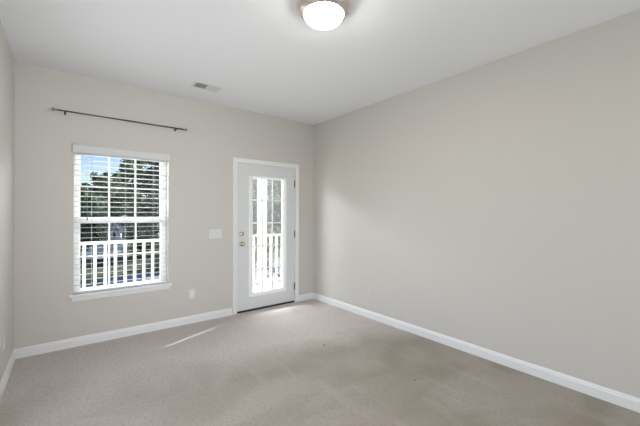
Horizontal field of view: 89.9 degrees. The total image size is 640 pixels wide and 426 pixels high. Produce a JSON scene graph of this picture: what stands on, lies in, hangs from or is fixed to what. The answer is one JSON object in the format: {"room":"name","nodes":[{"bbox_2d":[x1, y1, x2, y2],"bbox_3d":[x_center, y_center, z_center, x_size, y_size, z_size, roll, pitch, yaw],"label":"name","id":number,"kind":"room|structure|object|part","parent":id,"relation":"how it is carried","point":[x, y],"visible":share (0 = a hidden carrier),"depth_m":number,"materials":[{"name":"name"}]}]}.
{"room":"empty bedroom","nodes":[
{"label":"empty bedroom","id":0,"kind":"room"},
{"bbox_2d":[0,21,14,381],"bbox_3d":[-0.632,0.023,0.078,0.120,2.840,7.504,0,0,-38],"label":"wall","id":1,"kind":"structure","parent":0,"point":[7,63],"depth_m":2.58,"materials":[{"name":"grey paint"}]},
{"bbox_2d":[3,332,4,349],"bbox_3d":[-2.440,0.989,2.477,0.008,0.120,0.074,0,0,-38],"label":"wall outlet","id":2,"kind":"object","parent":1,"relation":"attached to","point":[4,332],"visible":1,"depth_m":2.46,"materials":[{"name":"white plastic"}]},
{"bbox_2d":[0,349,15,400],"bbox_3d":[-1.216,1.296,0.924,0.014,0.092,5.154,0,0,-38],"label":"baseboard","id":3,"kind":"structure","parent":1,"relation":"attached to","point":[10,364],"depth_m":2.56,"materials":[{"name":"white paint"}]},
{"bbox_2d":[14,61,313,348],"bbox_3d":[-1.503,-0.025,4.070,3.445,2.740,0.150,0,0,-38],"label":"wall","id":4,"kind":"structure","parent":0,"point":[200,165],"depth_m":3.52,"materials":[{"name":"grey paint"}]},
{"bbox_2d":[52,107,186,130],"bbox_3d":[-2.083,-0.987,3.456,1.240,0.040,0.098,0,0,-38],"label":"curtain rod","id":5,"kind":"object","parent":4,"relation":"attached to","point":[53,108],"visible":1,"depth_m":3.39,"materials":[{"name":"brown metal"}]},
{"bbox_2d":[73,153,166,292],"bbox_3d":[-2.195,0.086,3.579,0.883,1.485,0.067,0,0,-38],"label":"window","id":6,"kind":"structure","parent":4,"relation":"in","point":[162,216],"depth_m":3.52,"materials":[{"name":"white plastic"}]},
{"bbox_3d":[-2.188,0.427,3.569,0.823,0.755,0.026,0,0,-38],"label":"sash","id":7,"kind":"part","parent":6,"relation":"part of","materials":[{"name":"white plastic"}]},
{"bbox_3d":[-2.204,-0.262,3.592,0.823,0.733,0.026,0,0,-38],"label":"sash","id":8,"kind":"part","parent":6,"relation":"part of","materials":[{"name":"white plastic"}]},
{"bbox_2d":[73,143,169,293],"bbox_3d":[-2.132,0.061,3.502,0.904,1.511,0.102,0,0,-38],"label":"window blind","id":9,"kind":"object","parent":6,"relation":"attached to","point":[78,149],"visible":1,"depth_m":3.47,"materials":[{"name":"white plastic"}]},
{"bbox_3d":[-2.376,0.095,3.338,0.002,1.405,0.055,0,0,-38],"label":"ladder cord","id":10,"kind":"part","parent":9,"relation":"part of","materials":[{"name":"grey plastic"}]},
{"bbox_3d":[-2.149,0.807,3.519,0.867,0.018,0.056,0,0,-38],"label":"rail","id":11,"kind":"part","parent":9,"relation":"part of","materials":[{"name":"grey plastic"}]},
{"bbox_3d":[-2.146,-0.629,3.520,0.871,0.049,0.056,0,0,-38],"label":"head rail","id":12,"kind":"part","parent":9,"relation":"part of","materials":[{"name":"grey plastic"}]},
{"bbox_2d":[69,282,171,301],"bbox_3d":[-2.140,0.856,3.503,0.952,0.076,0.125,0,0,-38],"label":"trim","id":13,"kind":"structure","parent":4,"relation":"attached to","point":[78,297],"depth_m":3.43,"materials":[{"name":"white paint"}]},
{"bbox_2d":[14,293,312,358],"bbox_3d":[-1.455,1.299,4.005,3.443,0.092,0.014,0,0,-38],"label":"baseboard","id":14,"kind":"structure","parent":4,"relation":"attached to","point":[37,349],"depth_m":3.45,"materials":[{"name":"white paint"}]},
{"bbox_2d":[189,288,194,298],"bbox_3d":[-1.565,0.987,3.922,0.074,0.120,0.008,0,0,-38],"label":"wall outlet","id":15,"kind":"object","parent":4,"relation":"attached to","point":[191,291],"visible":1,"depth_m":3.92,"materials":[{"name":"white plastic"}]},
{"bbox_2d":[209,229,221,238],"bbox_3d":[-1.336,0.266,4.100,0.169,0.120,0.010,0,0,-38],"label":"light switch","id":16,"kind":"object","parent":4,"relation":"attached to","point":[213,233],"visible":1,"depth_m":4.09,"materials":[{"name":"white plastic"}]},
{"bbox_2d":[232,157,298,314],"bbox_3d":[-0.739,0.304,4.565,1.055,2.086,0.017,0,0,-38],"label":"trim","id":17,"kind":"structure","parent":4,"relation":"attached to","point":[235,159],"depth_m":4.34,"materials":[{"name":"white paint"}]},
{"bbox_2d":[237,162,294,313],"bbox_3d":[-0.780,0.343,4.617,0.930,2.050,0.244,0,0,-38],"label":"door","id":18,"kind":"structure","parent":4,"relation":"in","point":[247,300],"depth_m":4.49,"materials":[{"name":"white paint"}]},
{"bbox_3d":[-0.753,0.322,4.598,0.603,1.665,0.070,0,0,-38],"label":"lite frame","id":19,"kind":"part","parent":18,"relation":"part of","materials":[{"name":"white"}]},
{"bbox_2d":[253,179,282,290],"bbox_3d":[-0.747,0.310,4.595,0.485,1.585,0.008,0,0,-38],"label":"grille","id":20,"kind":"object","parent":18,"relation":"attached to","point":[280,288],"depth_m":4.64,"materials":[{"name":"white paint"}]},
{"bbox_2d":[0,299,639,425],"bbox_3d":[0.806,1.397,1.127,3.685,0.100,7.374,0,0,-38],"label":"floor","id":21,"kind":"structure","parent":0,"point":[311,362],"depth_m":2.54,"materials":[{"name":"beige carpet"}]},
{"bbox_2d":[0,0,639,124],"bbox_3d":[0.772,-1.443,1.181,3.685,0.100,7.504,0,0,-38],"label":"ceiling","id":22,"kind":"structure","parent":0,"point":[265,59],"depth_m":2.60,"materials":[{"name":"white paint"}]},
{"bbox_2d":[190,81,222,92],"bbox_3d":[-1.250,-1.390,3.547,0.300,0.009,0.184,0,0,-38],"label":"ceiling vent","id":23,"kind":"object","parent":22,"relation":"in","point":[196,84],"visible":1,"depth_m":3.54,"materials":[{"name":"white metal"}]},
{"bbox_2d":[297,0,350,29],"bbox_3d":[0.025,-1.320,2.131,0.360,0.146,0.360,0,0,-38],"label":"ceiling light","id":24,"kind":"object","parent":22,"relation":"attached to","point":[319,14],"visible":1,"depth_m":2.06,"materials":[{"name":"white glass"}]},
{"bbox_2d":[313,9,639,397],"bbox_3d":[2.171,0.032,2.281,0.120,2.840,7.504,0,0,-38],"label":"wall","id":25,"kind":"structure","parent":0,"point":[494,205],"depth_m":2.83,"materials":[{"name":"grey paint"}]},
{"bbox_2d":[313,293,639,412],"bbox_3d":[1.482,1.305,3.044,0.014,0.092,5.154,0,0,-38],"label":"baseboard","id":26,"kind":"structure","parent":25,"relation":"attached to","point":[630,402],"depth_m":2.82,"materials":[{"name":"white paint"}]},
{"label":"outside","id":27,"kind":"structure","parent":0,"visible":0},
{"bbox_2d":[253,280,280,291],"bbox_3d":[-2.491,1.483,4.418,5.950,0.160,1.616,0,0,-38],"label":"deck","id":28,"kind":"object","parent":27,"point":[276,284],"depth_m":6.15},
{"bbox_2d":[80,234,281,287],"bbox_3d":[-2.947,0.892,4.934,5.768,0.942,0.090,0,0,-38],"label":"balcony railing","id":29,"kind":"object","parent":28,"relation":"on","point":[152,241],"visible":0.35,"depth_m":4.96,"materials":[{"name":"white wood"}]},
{"bbox_3d":[-2.947,0.439,4.934,5.765,0.036,0.090,0,0,-38],"label":"rail","id":30,"kind":"part","parent":29,"relation":"part of","materials":[{"name":"white wood"}]},
{"bbox_3d":[-2.949,1.340,4.933,5.765,0.045,0.040,0,0,-38],"label":"rail","id":31,"kind":"part","parent":29,"relation":"part of","materials":[{"name":"white wood"}]},
{"bbox_2d":[256,179,266,284],"bbox_3d":[-1.149,0.069,6.347,0.164,2.680,0.164,0,0,-38],"label":"post","id":32,"kind":"object","parent":28,"relation":"on","point":[259,181],"visible":0.54,"depth_m":6.30,"materials":[{"name":"white wood"}]},
{"bbox_3d":[-1.152,1.339,6.346,0.164,0.140,0.164,0,0,-38],"label":"trim","id":33,"kind":"part","parent":32,"relation":"part of","materials":[{"name":"white wood"}]},
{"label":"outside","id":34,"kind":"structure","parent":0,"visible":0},
{"bbox_2d":[80,228,279,287],"bbox_3d":[-22.700,5.118,69.321,170.000,0.300,122.946,0,0,-38],"label":"ground","id":35,"kind":"structure","parent":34,"point":[129,248],"depth_m":26.16,"materials":[{"name":"green plant"}]},
{"bbox_2d":[80,214,125,258],"bbox_3d":[-26.970,2.499,37.809,9.700,4.850,6.200,0,0,22],"label":"house","id":36,"kind":"structure","parent":35,"relation":"on","point":[117,228],"depth_m":35.53,"materials":[{"name":"white"}]},
{"bbox_2d":[81,171,132,239],"bbox_3d":[-33.877,-0.916,52.371,10.146,11.878,10.494,0,0,-19],"label":"leafy tree","id":37,"kind":"object","parent":35,"relation":"on","point":[116,212],"visible":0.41,"depth_m":50.86,"materials":[{"name":"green plant"}]},
{"bbox_2d":[100,159,149,225],"bbox_3d":[-39.363,-4.053,67.275,13.028,18.179,10.305,0,0,-38],"label":"leafy tree","id":38,"kind":"object","parent":35,"relation":"on","point":[125,160],"visible":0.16,"depth_m":64.90,"materials":[{"name":"green plant"}]},
{"bbox_2d":[118,161,158,234],"bbox_3d":[-25.915,-2.876,50.146,8.993,15.779,9.876,0,0,4],"label":"leafy tree","id":39,"kind":"object","parent":35,"relation":"on","point":[146,182],"visible":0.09,"depth_m":47.99,"materials":[{"name":"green plant"}]},
{"bbox_2d":[129,162,159,271],"bbox_3d":[-12.828,-2.347,27.564,6.327,15.135,6.736,0,0,-38],"label":"pine tree","id":40,"kind":"object","parent":35,"relation":"on","point":[152,227],"visible":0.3,"depth_m":26.43,"materials":[{"name":"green plant"}]},
{"bbox_2d":[253,179,278,263],"bbox_3d":[-5.615,-1.520,28.936,4.716,13.126,3.663,0,0,-24],"label":"pine tree","id":41,"kind":"object","parent":35,"relation":"on","point":[254,184],"visible":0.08,"depth_m":28.91,"materials":[{"name":"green plant"}]},
{"bbox_2d":[255,180,281,276],"bbox_3d":[-2.695,-1.537,23.592,5.132,13.162,3.887,0,0,-38],"label":"pine tree","id":42,"kind":"object","parent":35,"relation":"on","point":[277,186],"visible":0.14,"depth_m":22.95,"materials":[{"name":"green plant"}]},
{"bbox_2d":[269,194,280,233],"bbox_3d":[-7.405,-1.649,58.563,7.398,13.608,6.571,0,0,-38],"label":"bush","id":43,"kind":"object","parent":35,"relation":"on","point":[275,228],"visible":0.02,"depth_m":57.50,"materials":[{"name":"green plant"}]},
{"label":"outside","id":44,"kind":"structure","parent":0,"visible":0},
{"bbox_2d":[80,248,279,275],"bbox_3d":[-2.663,4.961,43.826,170.000,0.050,9.800,0,0,-38],"label":"planting bed","id":45,"kind":"object","parent":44,"point":[120,264],"depth_m":30.37,"materials":[{"name":"green plant"}]},
{"bbox_2d":[80,187,111,252],"bbox_3d":[-22.501,1.048,30.700,4.582,7.768,5.747,0,0,-38],"label":"leafy tree","id":46,"kind":"object","parent":45,"relation":"on","point":[92,207],"visible":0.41,"depth_m":30.63,"materials":[{"name":"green plant"}]},
{"bbox_2d":[122,195,159,259],"bbox_3d":[-18.357,1.574,33.658,4.426,7.042,4.666,0,0,-38],"label":"leafy tree","id":47,"kind":"object","parent":45,"relation":"on","point":[140,198],"visible":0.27,"depth_m":32.74,"materials":[{"name":"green plant"}]},
{"bbox_2d":[253,179,280,251],"bbox_3d":[-6.872,-2.724,41.266,7.693,15.585,8.781,0,0,39],"label":"leafy tree","id":48,"kind":"object","parent":45,"relation":"on","point":[268,181],"visible":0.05,"depth_m":39.33,"materials":[{"name":"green plant"}]},
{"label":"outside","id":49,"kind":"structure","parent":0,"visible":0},
{"bbox_2d":[100,260,279,284],"bbox_3d":[32.176,5.058,49.585,108.100,0.030,20.200,0,0,-38],"label":"road","id":50,"kind":"structure","parent":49,"point":[147,275],"depth_m":24.41,"materials":[{"name":"grey asphalt"}]}
]}

